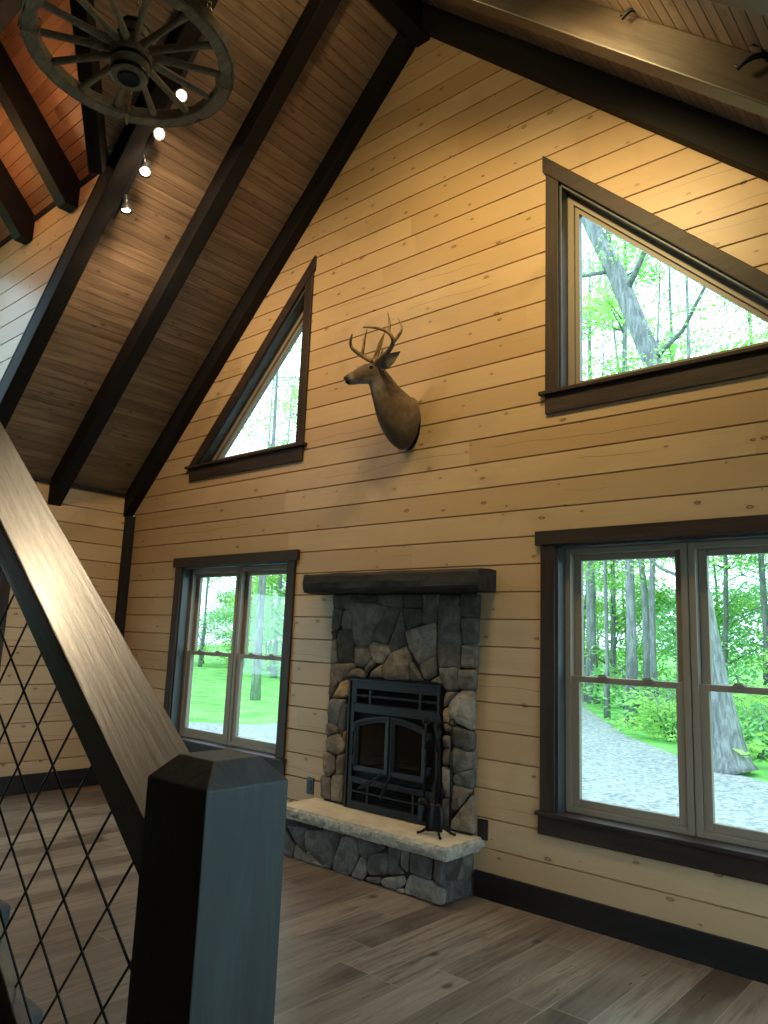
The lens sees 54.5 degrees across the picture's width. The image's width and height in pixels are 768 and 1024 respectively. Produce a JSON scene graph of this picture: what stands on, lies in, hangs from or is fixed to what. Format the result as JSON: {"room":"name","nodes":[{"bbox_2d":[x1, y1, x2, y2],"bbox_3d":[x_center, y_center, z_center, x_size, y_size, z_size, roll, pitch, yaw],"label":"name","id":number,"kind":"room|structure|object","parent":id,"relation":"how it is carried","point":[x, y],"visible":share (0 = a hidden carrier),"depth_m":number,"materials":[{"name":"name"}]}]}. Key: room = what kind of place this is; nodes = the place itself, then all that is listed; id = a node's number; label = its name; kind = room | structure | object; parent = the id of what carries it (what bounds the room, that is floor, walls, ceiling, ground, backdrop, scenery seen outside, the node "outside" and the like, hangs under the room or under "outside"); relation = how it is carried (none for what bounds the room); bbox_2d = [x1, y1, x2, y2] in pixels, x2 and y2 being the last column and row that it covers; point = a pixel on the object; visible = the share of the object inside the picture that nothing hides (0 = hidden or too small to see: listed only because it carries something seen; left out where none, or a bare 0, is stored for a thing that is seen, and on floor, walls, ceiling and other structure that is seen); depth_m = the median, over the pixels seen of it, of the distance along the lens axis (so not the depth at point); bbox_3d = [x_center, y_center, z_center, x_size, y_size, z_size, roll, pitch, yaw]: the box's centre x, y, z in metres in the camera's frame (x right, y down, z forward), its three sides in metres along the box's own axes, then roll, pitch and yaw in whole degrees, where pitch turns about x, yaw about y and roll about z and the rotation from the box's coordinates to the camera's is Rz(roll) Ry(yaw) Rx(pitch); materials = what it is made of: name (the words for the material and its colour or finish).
{"room":"cabin living room","nodes":[
{"label":"cabin living room","id":0,"kind":"room"},
{"bbox_2d":[0,0,89,241],"bbox_3d":[-2.696,-3.113,5.751,3.057,1.055,0.985,-6,-13,41],"label":"ceiling","id":1,"kind":"structure","parent":0,"point":[62,113],"depth_m":5.53,"materials":[{"name":"brown"}]},
{"bbox_2d":[0,0,20,33],"bbox_3d":[-2.956,-3.410,5.373,3.107,0.250,0.120,-6,-13,41],"label":"ridge beam","id":2,"kind":"structure","parent":1,"relation":"attached to","point":[9,9],"depth_m":4.97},
{"bbox_2d":[0,159,34,244],"bbox_3d":[-3.253,-2.895,6.098,0.130,1.131,0.840,-6,-13,41],"label":"rafter","id":3,"kind":"object","parent":1,"relation":"attached to","point":[15,212],"visible":1,"depth_m":6.19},
{"bbox_2d":[0,41,79,212],"bbox_3d":[-2.661,-2.960,5.586,0.130,1.131,0.840,-6,-13,41],"label":"rafter","id":4,"kind":"object","parent":1,"relation":"attached to","point":[50,161],"visible":1,"depth_m":5.58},
{"bbox_2d":[0,174,99,380],"bbox_3d":[-2.838,-1.502,6.064,2.066,2.021,0.090,-6,-13,41],"label":"wall","id":5,"kind":"structure","parent":0,"point":[24,269],"depth_m":6.19,"materials":[{"name":"brown wood"}]},
{"bbox_2d":[0,173,97,247],"bbox_3d":[-2.837,-2.481,6.206,2.046,0.045,0.033,-6,-13,41],"label":"trim","id":6,"kind":"structure","parent":5,"relation":"attached to","point":[90,176],"depth_m":6.12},
{"bbox_2d":[0,174,100,383],"bbox_3d":[-2.870,-1.514,6.029,2.066,2.021,0.008,-6,-13,41],"label":"trim","id":7,"kind":"structure","parent":5,"relation":"attached to","point":[100,174],"depth_m":5.87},
{"bbox_2d":[0,480,124,776],"bbox_3d":[-5.272,-0.825,4.858,0.140,5.800,8.000,-6,-13,41],"label":"wall","id":8,"kind":"structure","parent":0,"point":[92,522],"depth_m":6.96,"materials":[{"name":"brown wood"}]},
{"bbox_2d":[0,564,9,666],"bbox_3d":[-4.324,1.201,5.672,0.170,2.165,2.712,-6,-13,41],"label":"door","id":9,"kind":"structure","parent":8,"relation":"in","point":[4,584],"depth_m":6.67,"materials":[{"name":"brown wood"}]},
{"bbox_2d":[0,768,99,796],"bbox_3d":[-3.078,2.472,6.849,0.022,0.165,1.115,-6,-13,41],"label":"baseboard","id":10,"kind":"structure","parent":8,"relation":"attached to","point":[72,778],"depth_m":6.83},
{"bbox_2d":[32,476,126,496],"bbox_3d":[-5.210,-0.772,4.792,0.030,0.030,8.000,-6,-13,41],"label":"trim","id":11,"kind":"structure","parent":8,"relation":"attached to","point":[33,477],"depth_m":7.36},
{"bbox_2d":[114,516,135,636],"bbox_3d":[-2.655,1.258,7.455,0.070,2.465,0.085,-6,-13,41],"label":"trim","id":12,"kind":"structure","parent":8,"relation":"attached to","point":[129,522],"depth_m":7.54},
{"bbox_2d":[0,785,767,1023],"bbox_3d":[-2.559,1.841,1.888,7.780,0.250,8.400,-6,-13,41],"label":"floor","id":13,"kind":"structure","parent":0,"point":[351,950],"depth_m":3.55,"materials":[{"name":"brown wood"}]},
{"bbox_2d":[0,899,42,1023],"bbox_3d":[-1.634,0.844,1.979,2.400,1.817,0.960,-6,-13,41],"label":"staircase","id":14,"kind":"structure","parent":13,"relation":"on","point":[36,1012],"depth_m":1.85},
{"bbox_2d":[126,749,287,1023],"bbox_3d":[-0.341,1.078,1.335,0.190,1.238,0.190,-6,-13,41],"label":"newel post","id":15,"kind":"object","parent":13,"relation":"on","point":[206,937],"visible":1,"depth_m":1.34,"materials":[{"name":"wood"}]},
{"bbox_2d":[0,422,188,870],"bbox_3d":[-1.401,-0.267,2.558,2.780,2.187,0.182,-6,-13,41],"label":"handrail","id":16,"kind":"object","parent":15,"relation":"attached to","point":[125,732],"visible":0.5,"depth_m":1.78,"materials":[{"name":"wood"}]},
{"bbox_2d":[0,567,138,1023],"bbox_3d":[-1.352,0.322,2.386,2.585,2.900,0.040,-6,-13,41],"label":"mesh panel","id":17,"kind":"object","parent":16,"relation":"attached to","point":[14,1008],"visible":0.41,"depth_m":1.79,"materials":[{"name":"black metal"}]},
{"bbox_2d":[284,797,484,904],"bbox_3d":[-0.087,2.148,4.783,1.487,0.334,0.385,-6,-13,41],"label":"hearth","id":18,"kind":"object","parent":13,"relation":"on","point":[384,851],"visible":0.93,"depth_m":4.57,"materials":[{"name":"beige stone"}]},
{"bbox_2d":[343,678,444,825],"bbox_3d":[0.031,1.567,4.944,0.806,0.866,0.167,-6,-13,41],"label":"fireplace insert","id":19,"kind":"object","parent":18,"relation":"on","point":[384,760],"visible":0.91,"depth_m":4.94,"materials":[{"name":"black metal"}]},
{"bbox_2d":[353,783,429,814],"bbox_3d":[0.048,1.895,4.919,0.675,0.118,0.024,-6,-13,41],"label":"grille","id":20,"kind":"object","parent":19,"relation":"attached to","point":[395,801],"depth_m":4.92,"materials":[{"name":"black metal"}]},
{"bbox_2d":[358,689,436,711],"bbox_3d":[0.089,1.263,5.015,0.703,0.098,0.024,-6,-13,41],"label":"grille","id":21,"kind":"object","parent":19,"relation":"attached to","point":[395,700],"depth_m":4.99,"materials":[{"name":"black metal"}]},
{"bbox_2d":[320,592,480,835],"bbox_3d":[0.072,1.284,5.030,1.329,1.470,0.078,-6,-13,41],"label":"fireplace surround","id":22,"kind":"object","parent":18,"relation":"on","point":[423,638],"visible":0.98,"depth_m":4.96,"materials":[{"name":"stone"}]},
{"bbox_2d":[302,568,495,594],"bbox_3d":[0.043,0.485,5.119,1.560,0.148,0.233,-6,-13,41],"label":"mantel shelf","id":23,"kind":"object","parent":22,"relation":"on","point":[460,580],"visible":0.98,"depth_m":4.92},
{"bbox_2d":[417,715,456,839],"bbox_3d":[0.330,1.598,4.548,0.181,0.699,0.197,11,-13,-42],"label":"stand","id":24,"kind":"object","parent":18,"relation":"on","point":[440,724],"visible":0.68,"depth_m":4.54,"materials":[{"name":"black metal"}]},
{"bbox_2d":[417,717,429,821],"bbox_3d":[0.251,1.573,4.576,0.080,0.614,0.081,-6,-13,41],"label":"brush","id":25,"kind":"object","parent":24,"relation":"hanging from","point":[423,802],"visible":0.88,"depth_m":4.53,"materials":[{"name":"black metal"}]},
{"bbox_2d":[426,719,442,832],"bbox_3d":[0.313,1.572,4.470,0.104,0.644,0.048,0,-10,11],"label":"shovel","id":26,"kind":"object","parent":24,"relation":"hanging from","point":[434,816],"visible":1,"depth_m":4.42,"materials":[{"name":"black metal"}]},
{"bbox_2d":[439,717,442,808],"bbox_3d":[0.345,1.577,4.634,0.043,0.594,0.036,7,-11,-26],"label":"tongs","id":27,"kind":"object","parent":24,"relation":"hanging from","point":[440,717],"visible":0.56,"depth_m":4.62,"materials":[{"name":"black metal"}]},
{"bbox_2d":[449,719,455,834],"bbox_3d":[0.415,1.603,4.534,0.040,0.673,0.047,-6,-13,41],"label":"poker","id":28,"kind":"object","parent":24,"relation":"hanging from","point":[452,728],"visible":1,"depth_m":4.52,"materials":[{"name":"black metal"}]},
{"bbox_2d":[5,0,767,493],"bbox_3d":[-2.317,-2.931,2.674,7.863,3.794,8.200,-6,-13,41],"label":"ceiling","id":29,"kind":"structure","parent":0,"point":[133,250],"depth_m":6.12,"materials":[{"name":"brown"}]},
{"bbox_2d":[69,0,107,174],"bbox_3d":[-1.957,-3.072,4.905,0.100,1.111,1.410,4,-10,-9],"label":"rafter","id":30,"kind":"object","parent":29,"relation":"attached to","point":[93,121],"visible":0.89,"depth_m":5.11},
{"bbox_2d":[0,0,217,428],"bbox_3d":[-2.211,-2.205,5.673,3.640,3.797,0.130,-6,-13,41],"label":"rafter","id":31,"kind":"object","parent":29,"relation":"attached to","point":[133,139],"visible":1,"depth_m":5.66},
{"bbox_2d":[110,34,205,219],"bbox_3d":[-1.629,-2.804,5.394,1.120,1.097,0.034,-6,-13,41],"label":"track","id":32,"kind":"object","parent":31,"relation":"attached to","point":[202,37],"visible":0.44,"depth_m":5.46,"materials":[{"name":"black metal"}]},
{"bbox_2d":[120,194,132,214],"bbox_3d":[-1.929,-2.318,5.601,0.092,0.143,0.092,-6,-13,41],"label":"spotlight","id":33,"kind":"object","parent":32,"relation":"attached to","point":[125,208],"visible":1,"depth_m":5.58,"materials":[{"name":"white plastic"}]},
{"bbox_2d":[138,155,150,177],"bbox_3d":[-1.747,-2.535,5.464,0.114,0.165,0.102,-6,-13,41],"label":"spotlight","id":34,"kind":"object","parent":32,"relation":"attached to","point":[144,171],"visible":1,"depth_m":5.46,"materials":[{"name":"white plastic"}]},
{"bbox_2d":[153,127,165,140],"bbox_3d":[-1.613,-2.744,5.413,0.090,0.138,0.148,2,-10,2],"label":"spotlight","id":35,"kind":"object","parent":32,"relation":"attached to","point":[159,133],"visible":0.99,"depth_m":5.37,"materials":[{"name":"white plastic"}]},
{"bbox_2d":[175,85,188,102],"bbox_3d":[-1.414,-2.956,5.279,0.090,0.165,0.147,1,-10,7],"label":"spotlight","id":36,"kind":"object","parent":32,"relation":"attached to","point":[180,92],"visible":0.88,"depth_m":5.23,"materials":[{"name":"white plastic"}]},
{"bbox_2d":[48,0,340,505],"bbox_3d":[-1.699,-2.084,6.249,3.640,3.797,0.132,-6,-13,41],"label":"rafter","id":37,"kind":"object","parent":29,"relation":"attached to","point":[314,19],"visible":1,"depth_m":6.09,"materials":[{"name":"wood"}]},
{"bbox_2d":[123,30,415,516],"bbox_3d":[-1.193,-1.965,6.817,3.640,3.797,0.106,-6,-13,41],"label":"rafter","id":38,"kind":"object","parent":29,"relation":"attached to","point":[401,48],"visible":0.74,"depth_m":6.63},
{"bbox_2d":[369,0,429,46],"bbox_3d":[-2.305,-4.460,2.984,0.132,0.265,8.000,-6,-13,41],"label":"ridge beam","id":39,"kind":"structure","parent":29,"relation":"attached to","point":[406,15],"depth_m":5.72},
{"bbox_2d":[17,0,234,127],"bbox_3d":[-1.278,-3.145,4.003,1.047,1.871,1.047,10,-12,-37],"label":"chandelier","id":40,"kind":"object","parent":39,"relation":"hanging from","point":[130,52],"visible":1,"depth_m":3.84,"materials":[{"name":"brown wood"}]},
{"bbox_2d":[422,3,767,181],"bbox_3d":[1.627,-2.336,4.389,3.640,3.676,0.106,-6,-13,41],"label":"rafter","id":41,"kind":"object","parent":29,"relation":"attached to","point":[736,145],"visible":1,"depth_m":4.58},
{"bbox_2d":[447,0,767,118],"bbox_3d":[1.090,-2.463,3.784,3.640,3.676,0.228,-6,-13,41],"label":"rafter","id":42,"kind":"object","parent":29,"relation":"attached to","point":[701,65],"depth_m":3.57,"materials":[{"name":"wood"}]},
{"bbox_2d":[708,0,767,16],"bbox_3d":[0.610,-2.576,3.244,3.640,3.676,0.130,-6,-13,41],"label":"rafter","id":43,"kind":"object","parent":29,"relation":"attached to","point":[760,7],"visible":1,"depth_m":2.54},
{"bbox_2d":[124,37,767,948],"bbox_3d":[0.256,-0.858,5.484,7.380,6.518,0.170,-6,-13,41],"label":"wall","id":44,"kind":"structure","parent":0,"point":[434,222],"depth_m":5.10,"materials":[{"name":"brown wood"}]},
{"bbox_2d":[163,549,299,776],"bbox_3d":[-1.312,1.235,6.409,1.732,1.735,0.215,-6,-13,41],"label":"window","id":45,"kind":"structure","parent":44,"relation":"in","point":[190,572],"depth_m":6.48,"materials":[{"name":"brown wood"}]},
{"bbox_2d":[184,255,316,481],"bbox_3d":[-1.183,-1.227,6.810,1.668,1.794,0.215,-6,-13,41],"label":"window","id":46,"kind":"structure","parent":44,"relation":"in","point":[210,461],"depth_m":6.64,"materials":[{"name":"brown wood"}]},
{"bbox_2d":[306,777,313,794],"bbox_3d":[-0.541,2.006,5.470,0.072,0.118,0.011,-6,-13,41],"label":"wall outlet","id":47,"kind":"object","parent":44,"relation":"attached to","point":[310,781],"visible":1,"depth_m":5.46,"materials":[{"name":"black plastic"}]},
{"bbox_2d":[343,313,420,449],"bbox_3d":[0.018,-0.898,5.229,0.490,0.853,0.532,-6,-13,41],"label":"deer mount","id":48,"kind":"object","parent":44,"relation":"attached to","point":[397,413],"visible":1,"depth_m":5.21,"materials":[{"name":"brown fur"}]},
{"bbox_2d":[477,818,487,840],"bbox_3d":[0.592,1.908,4.483,0.072,0.118,0.011,-6,-13,41],"label":"wall outlet","id":49,"kind":"object","parent":44,"relation":"attached to","point":[482,832],"visible":1,"depth_m":4.48,"materials":[{"name":"black plastic"}]},
{"bbox_2d":[474,869,767,984],"bbox_3d":[1.695,2.084,3.459,3.060,0.145,0.022,-6,-13,41],"label":"baseboard","id":50,"kind":"structure","parent":44,"relation":"attached to","point":[745,960],"depth_m":3.82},
{"bbox_2d":[534,514,767,884],"bbox_3d":[1.595,0.914,3.892,1.732,1.735,0.215,-6,-13,41],"label":"window","id":51,"kind":"structure","parent":44,"relation":"in","point":[564,552],"depth_m":4.01,"materials":[{"name":"brown wood"}]},
{"bbox_2d":[538,156,767,414],"bbox_3d":[1.725,-1.543,4.292,1.764,1.784,0.215,-6,-13,41],"label":"window","id":52,"kind":"structure","parent":44,"relation":"in","point":[740,283],"depth_m":4.46,"materials":[{"name":"brown wood"}]},
{"label":"outside","id":53,"kind":"structure","parent":0,"visible":0},
{"bbox_2d":[189,692,767,831],"bbox_3d":[5.323,6.134,22.759,44.000,0.001,33.500,-6,-13,41],"label":"gravel drive","id":54,"kind":"structure","parent":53,"point":[618,768],"depth_m":11.64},
{"bbox_2d":[582,560,664,691],"bbox_3d":[9.368,3.435,35.932,7.128,10.227,7.801,4,-10,-12],"label":"tree","id":55,"kind":"object","parent":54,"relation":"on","point":[598,604],"visible":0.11,"depth_m":35.28,"materials":[{"name":"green plant"}]},
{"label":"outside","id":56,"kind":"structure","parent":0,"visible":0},
{"bbox_2d":[189,643,767,781],"bbox_3d":[2.148,8.167,41.065,105.000,2.168,102.000,-6,-13,41],"label":"lawn","id":57,"kind":"structure","parent":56,"point":[208,692],"depth_m":23.88,"materials":[{"name":"green plant"}]},
{"bbox_2d":[195,577,255,663],"bbox_3d":[-12.269,5.115,51.350,7.144,10.484,7.819,0,-10,15],"label":"tree","id":58,"kind":"object","parent":57,"relation":"on","point":[212,578],"visible":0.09,"depth_m":50.80,"materials":[{"name":"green plant"}]},
{"bbox_2d":[203,642,253,666],"bbox_3d":[-9.533,9.044,47.006,4.601,1.685,2.850,11,-13,-42],"label":"shrub","id":59,"kind":"object","parent":57,"relation":"on","point":[245,659],"visible":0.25,"depth_m":46.79,"materials":[{"name":"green plant"}]},
{"bbox_2d":[198,578,266,666],"bbox_3d":[-10.672,4.386,47.184,6.679,10.615,6.576,-5,-13,38],"label":"tree","id":60,"kind":"object","parent":57,"relation":"on","point":[211,613],"visible":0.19,"depth_m":46.65,"materials":[{"name":"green plant"}]},
{"bbox_2d":[212,638,266,663],"bbox_3d":[-9.778,9.307,50.300,3.552,2.366,5.735,4,-10,-10],"label":"shrub","id":61,"kind":"object","parent":57,"relation":"on","point":[227,649],"visible":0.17,"depth_m":50.90,"materials":[{"name":"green plant"}]},
{"bbox_2d":[200,577,281,640],"bbox_3d":[-10.602,5.487,57.274,6.944,11.908,7.052,2,-10,2],"label":"tree","id":62,"kind":"object","parent":57,"relation":"on","point":[216,577],"visible":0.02,"depth_m":56.99,"materials":[{"name":"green plant"}]},
{"bbox_2d":[209,576,282,650],"bbox_3d":[-9.253,4.028,54.189,8.364,13.840,7.145,11,-13,-40],"label":"tree","id":63,"kind":"object","parent":57,"relation":"on","point":[253,576],"visible":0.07,"depth_m":51.98,"materials":[{"name":"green plant"}]},
{"bbox_2d":[216,581,284,668],"bbox_3d":[-6.714,4.153,46.897,6.979,11.296,7.638,7,-11,-25],"label":"tree","id":64,"kind":"object","parent":57,"relation":"on","point":[271,590],"visible":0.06,"depth_m":46.12,"materials":[{"name":"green plant"}]},
{"bbox_2d":[224,577,284,653],"bbox_3d":[-5.068,3.092,43.917,7.314,12.489,7.201,-4,-12,32],"label":"tree","id":65,"kind":"object","parent":57,"relation":"on","point":[235,577],"visible":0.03,"depth_m":43.98,"materials":[{"name":"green plant"}]},
{"bbox_2d":[230,574,285,660],"bbox_3d":[-9.031,6.956,60.744,6.971,10.333,6.370,-7,-13,42],"label":"tree","id":66,"kind":"object","parent":57,"relation":"on","point":[284,574],"visible":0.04,"depth_m":60.16,"materials":[{"name":"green plant"}]},
{"bbox_2d":[221,425,295,648],"bbox_3d":[-3.825,1.748,35.961,7.566,12.510,7.449,4,-10,-12],"label":"tree","id":67,"kind":"object","parent":57,"relation":"on","point":[253,609],"visible":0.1,"depth_m":35.48,"materials":[{"name":"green plant"}]},
{"bbox_2d":[243,644,280,670],"bbox_3d":[-5.948,8.869,44.669,4.261,1.824,4.560,-2,-11,22],"label":"shrub","id":68,"kind":"object","parent":57,"relation":"on","point":[265,664],"visible":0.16,"depth_m":44.41,"materials":[{"name":"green plant"}]},
{"bbox_2d":[229,392,296,643],"bbox_3d":[-4.770,0.854,39.167,7.966,15.301,9.325,2,-10,1],"label":"tree","id":69,"kind":"object","parent":57,"relation":"on","point":[270,581],"visible":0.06,"depth_m":38.47,"materials":[{"name":"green plant"}]},
{"bbox_2d":[247,658,280,676],"bbox_3d":[-4.490,7.643,36.825,4.424,1.604,4.735,10,-12,-37],"label":"shrub","id":70,"kind":"object","parent":57,"relation":"on","point":[247,658],"visible":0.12,"depth_m":36.28,"materials":[{"name":"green plant"}]},
{"bbox_2d":[229,339,300,699],"bbox_3d":[-4.095,-1.004,24.878,4.938,14.116,4.598,7,-11,-24],"label":"tree","id":71,"kind":"object","parent":57,"relation":"on","point":[255,691],"visible":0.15,"depth_m":24.08,"materials":[{"name":"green plant"}]},
{"bbox_2d":[248,368,298,670],"bbox_3d":[-4.535,-0.787,28.840,4.033,15.002,3.610,6,-10,-19],"label":"tree","id":72,"kind":"object","parent":57,"relation":"on","point":[284,380],"visible":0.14,"depth_m":29.43,"materials":[{"name":"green plant"}]},
{"bbox_2d":[263,375,298,677],"bbox_3d":[-4.890,0.592,37.780,5.567,15.327,5.447,-6,-13,41],"label":"tree","id":73,"kind":"object","parent":57,"relation":"on","point":[273,674],"visible":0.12,"depth_m":37.02,"materials":[{"name":"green plant"}]},
{"bbox_2d":[582,247,644,703],"bbox_3d":[7.933,-1.960,29.284,6.747,18.467,4.896,6,-11,-22],"label":"tree","id":74,"kind":"object","parent":57,"relation":"on","point":[590,589],"visible":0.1,"depth_m":28.23,"materials":[{"name":"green plant"}]},
{"bbox_2d":[582,279,656,708],"bbox_3d":[9.076,-1.159,26.465,4.820,16.004,5.628,6,-11,-21],"label":"tree","id":75,"kind":"object","parent":57,"relation":"on","point":[644,590],"visible":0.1,"depth_m":25.70,"materials":[{"name":"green plant"}]},
{"bbox_2d":[584,561,657,683],"bbox_3d":[12.705,5.872,43.170,6.108,8.171,5.581,-1,-10,19],"label":"tree","id":76,"kind":"object","parent":57,"relation":"on","point":[596,584],"visible":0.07,"depth_m":42.97,"materials":[{"name":"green plant"}]},
{"bbox_2d":[584,645,667,702],"bbox_3d":[8.928,6.297,28.777,5.373,2.409,3.328,3,-10,-5],"label":"shrub","id":77,"kind":"object","parent":57,"relation":"on","point":[664,669],"visible":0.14,"depth_m":28.80,"materials":[{"name":"green plant"}]},
{"bbox_2d":[582,229,674,723],"bbox_3d":[7.515,-2.695,22.095,4.736,17.402,6.397,6,-11,-21],"label":"tree","id":78,"kind":"object","parent":57,"relation":"on","point":[631,635],"visible":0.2,"depth_m":21.82,"materials":[{"name":"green plant"}]},
{"bbox_2d":[583,325,674,718],"bbox_3d":[7.289,-0.264,23.268,4.584,13.004,4.406,-6,-13,41],"label":"tree","id":79,"kind":"object","parent":57,"relation":"on","point":[605,565],"visible":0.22,"depth_m":22.76,"materials":[{"name":"grey plant"}]},
{"bbox_2d":[583,664,675,708],"bbox_3d":[8.129,6.332,26.758,5.213,1.790,4.871,2,-10,4],"label":"shrub","id":80,"kind":"object","parent":57,"relation":"on","point":[595,672],"visible":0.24,"depth_m":25.80,"materials":[{"name":"green plant"}]},
{"bbox_2d":[584,558,675,679],"bbox_3d":[12.319,4.075,37.906,6.221,9.877,6.808,0,-10,14],"label":"tree","id":81,"kind":"object","parent":57,"relation":"on","point":[638,644],"visible":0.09,"depth_m":37.10,"materials":[{"name":"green plant"}]},
{"bbox_2d":[584,559,676,697],"bbox_3d":[10.716,1.653,33.219,8.279,12.916,7.073,7,-11,-23],"label":"tree","id":82,"kind":"object","parent":57,"relation":"on","point":[613,641],"visible":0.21,"depth_m":32.44,"materials":[{"name":"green plant"}]},
{"bbox_2d":[590,236,704,722],"bbox_3d":[8.094,-1.581,21.975,5.064,15.223,3.831,-5,-12,35],"label":"tree","id":83,"kind":"object","parent":57,"relation":"on","point":[652,623],"visible":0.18,"depth_m":22.78,"materials":[{"name":"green plant"}]},
{"bbox_2d":[640,666,675,706],"bbox_3d":[9.376,5.534,22.618,2.620,1.752,4.230,-7,-13,42],"label":"shrub","id":84,"kind":"object","parent":57,"relation":"on","point":[674,674],"visible":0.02,"depth_m":22.69,"materials":[{"name":"green plant"}]},
{"bbox_2d":[600,248,736,681],"bbox_3d":[9.708,-2.982,25.144,5.371,19.185,5.607,2,-10,3],"label":"tree","id":85,"kind":"object","parent":57,"relation":"on","point":[679,344],"visible":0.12,"depth_m":25.71,"materials":[{"name":"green plant"}]},
{"bbox_2d":[582,217,762,774],"bbox_3d":[5.225,-2.883,14.188,7.702,15.109,3.153,-6,-13,41],"label":"leaning tree","id":86,"kind":"object","parent":57,"relation":"on","point":[727,733],"visible":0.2,"depth_m":13.84,"materials":[{"name":"grey plant"}]},
{"bbox_2d":[606,677,745,729],"bbox_3d":[8.197,5.201,19.638,4.205,1.501,4.500,-5,-12,37],"label":"shrub","id":87,"kind":"object","parent":57,"relation":"on","point":[621,703],"visible":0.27,"depth_m":19.77,"materials":[{"name":"green plant"}]},
{"bbox_2d":[611,685,745,741],"bbox_3d":[6.389,4.441,16.600,2.328,1.584,3.759,2,-10,3],"label":"shrub","id":88,"kind":"object","parent":57,"relation":"on","point":[671,711],"visible":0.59,"depth_m":17.01,"materials":[{"name":"green plant"}]},
{"bbox_2d":[591,684,767,729],"bbox_3d":[8.166,5.144,19.379,4.407,1.531,4.117,4,-10,-8],"label":"shrub","id":89,"kind":"object","parent":57,"relation":"on","point":[730,684],"visible":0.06,"depth_m":20.52,"materials":[{"name":"green plant"}]},
{"bbox_2d":[597,554,762,675],"bbox_3d":[12.693,1.014,32.482,7.152,14.079,8.372,-1,-11,21],"label":"tree","id":90,"kind":"object","parent":57,"relation":"on","point":[637,583],"visible":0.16,"depth_m":31.02,"materials":[{"name":"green plant"}]},
{"bbox_2d":[623,556,746,661],"bbox_3d":[17.707,4.411,43.354,6.819,11.305,6.714,9,-12,-34],"label":"tree","id":91,"kind":"object","parent":57,"relation":"on","point":[717,575],"visible":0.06,"depth_m":42.77,"materials":[{"name":"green plant"}]},
{"bbox_2d":[685,277,690,357],"bbox_3d":[8.292,-3.214,20.292,4.887,17.868,3.846,-6,-13,41],"label":"tree","id":92,"kind":"object","parent":57,"relation":"on","point":[686,281],"visible":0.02,"depth_m":20.69,"materials":[{"name":"grey plant"}]},
{"bbox_2d":[619,340,767,678],"bbox_3d":[13.394,0.383,28.820,8.138,14.118,8.012,-6,-13,38],"label":"tree","id":93,"kind":"object","parent":57,"relation":"on","point":[725,582],"visible":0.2,"depth_m":28.28,"materials":[{"name":"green plant"}]},
{"bbox_2d":[656,554,767,666],"bbox_3d":[15.516,3.152,35.769,6.598,11.212,6.702,8,-11,-28],"label":"tree","id":94,"kind":"object","parent":57,"relation":"on","point":[713,565],"visible":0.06,"depth_m":35.53,"materials":[{"name":"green plant"}]},
{"bbox_2d":[667,655,764,709],"bbox_3d":[10.943,5.417,21.923,4.824,2.311,5.163,-4,-11,31],"label":"shrub","id":95,"kind":"object","parent":57,"relation":"on","point":[738,664],"visible":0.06,"depth_m":22.05,"materials":[{"name":"green plant"}]},
{"bbox_2d":[667,700,767,750],"bbox_3d":[7.968,4.349,15.482,3.789,1.496,2.347,-3,-11,29],"label":"shrub","id":96,"kind":"object","parent":57,"relation":"on","point":[738,712],"visible":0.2,"depth_m":15.49,"materials":[{"name":"green plant"}]},
{"bbox_2d":[671,671,767,738],"bbox_3d":[7.893,4.434,17.055,2.570,1.916,4.149,-2,-11,22],"label":"shrub","id":97,"kind":"object","parent":57,"relation":"on","point":[763,680],"visible":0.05,"depth_m":17.21,"materials":[{"name":"green plant"}]},
{"bbox_2d":[681,278,767,687],"bbox_3d":[13.291,-3.057,26.258,6.230,20.005,5.452,-6,-13,41],"label":"tree","id":98,"kind":"object","parent":57,"relation":"on","point":[761,562],"visible":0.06,"depth_m":25.25,"materials":[{"name":"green plant"}]},
{"bbox_2d":[709,554,767,665],"bbox_3d":[16.114,1.096,28.188,7.332,12.712,7.218,-6,-13,41],"label":"tree","id":99,"kind":"object","parent":57,"relation":"on","point":[758,622],"visible":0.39,"depth_m":28.14,"materials":[{"name":"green plant"}]},
{"bbox_2d":[711,307,767,560],"bbox_3d":[12.076,-2.731,22.568,5.636,18.007,5.069,4,-10,-12],"label":"tree","id":100,"kind":"object","parent":57,"relation":"on","point":[749,335],"visible":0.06,"depth_m":22.36,"materials":[{"name":"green plant"}]},
{"bbox_2d":[713,554,767,668],"bbox_3d":[18.754,1.819,36.525,8.388,14.360,7.166,11,-13,-41],"label":"tree","id":101,"kind":"object","parent":57,"relation":"on","point":[752,601],"visible":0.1,"depth_m":36.66,"materials":[{"name":"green plant"}]},
{"bbox_2d":[732,680,767,772],"bbox_3d":[8.438,3.474,12.477,5.265,2.336,3.261,-4,-12,31],"label":"shrub","id":102,"kind":"object","parent":57,"relation":"on","point":[756,750],"visible":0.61,"depth_m":12.79,"materials":[{"name":"green plant"}]},
{"bbox_2d":[733,696,767,758],"bbox_3d":[7.931,4.349,14.481,3.083,1.345,3.300,-6,-13,41],"label":"shrub","id":103,"kind":"object","parent":57,"relation":"on","point":[751,730],"visible":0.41,"depth_m":14.60,"materials":[{"name":"green plant"}]},
{"bbox_2d":[737,627,767,686],"bbox_3d":[15.030,1.002,23.405,6.964,11.177,7.622,5,-10,-14],"label":"tree","id":104,"kind":"object","parent":57,"relation":"on","point":[756,631],"visible":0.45,"depth_m":23.60,"materials":[{"name":"green plant"}]},
{"bbox_2d":[739,683,767,736],"bbox_3d":[9.040,4.268,15.949,3.002,1.962,4.847,-2,-11,22],"label":"shrub","id":105,"kind":"object","parent":57,"relation":"on","point":[764,699],"visible":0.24,"depth_m":16.99,"materials":[{"name":"green plant"}]},
{"bbox_2d":[745,650,767,670],"bbox_3d":[11.792,4.637,18.356,3.570,2.324,5.765,5,-10,-13],"label":"shrub","id":106,"kind":"object","parent":57,"relation":"on","point":[764,653],"visible":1,"depth_m":19.93,"materials":[{"name":"green plant"}]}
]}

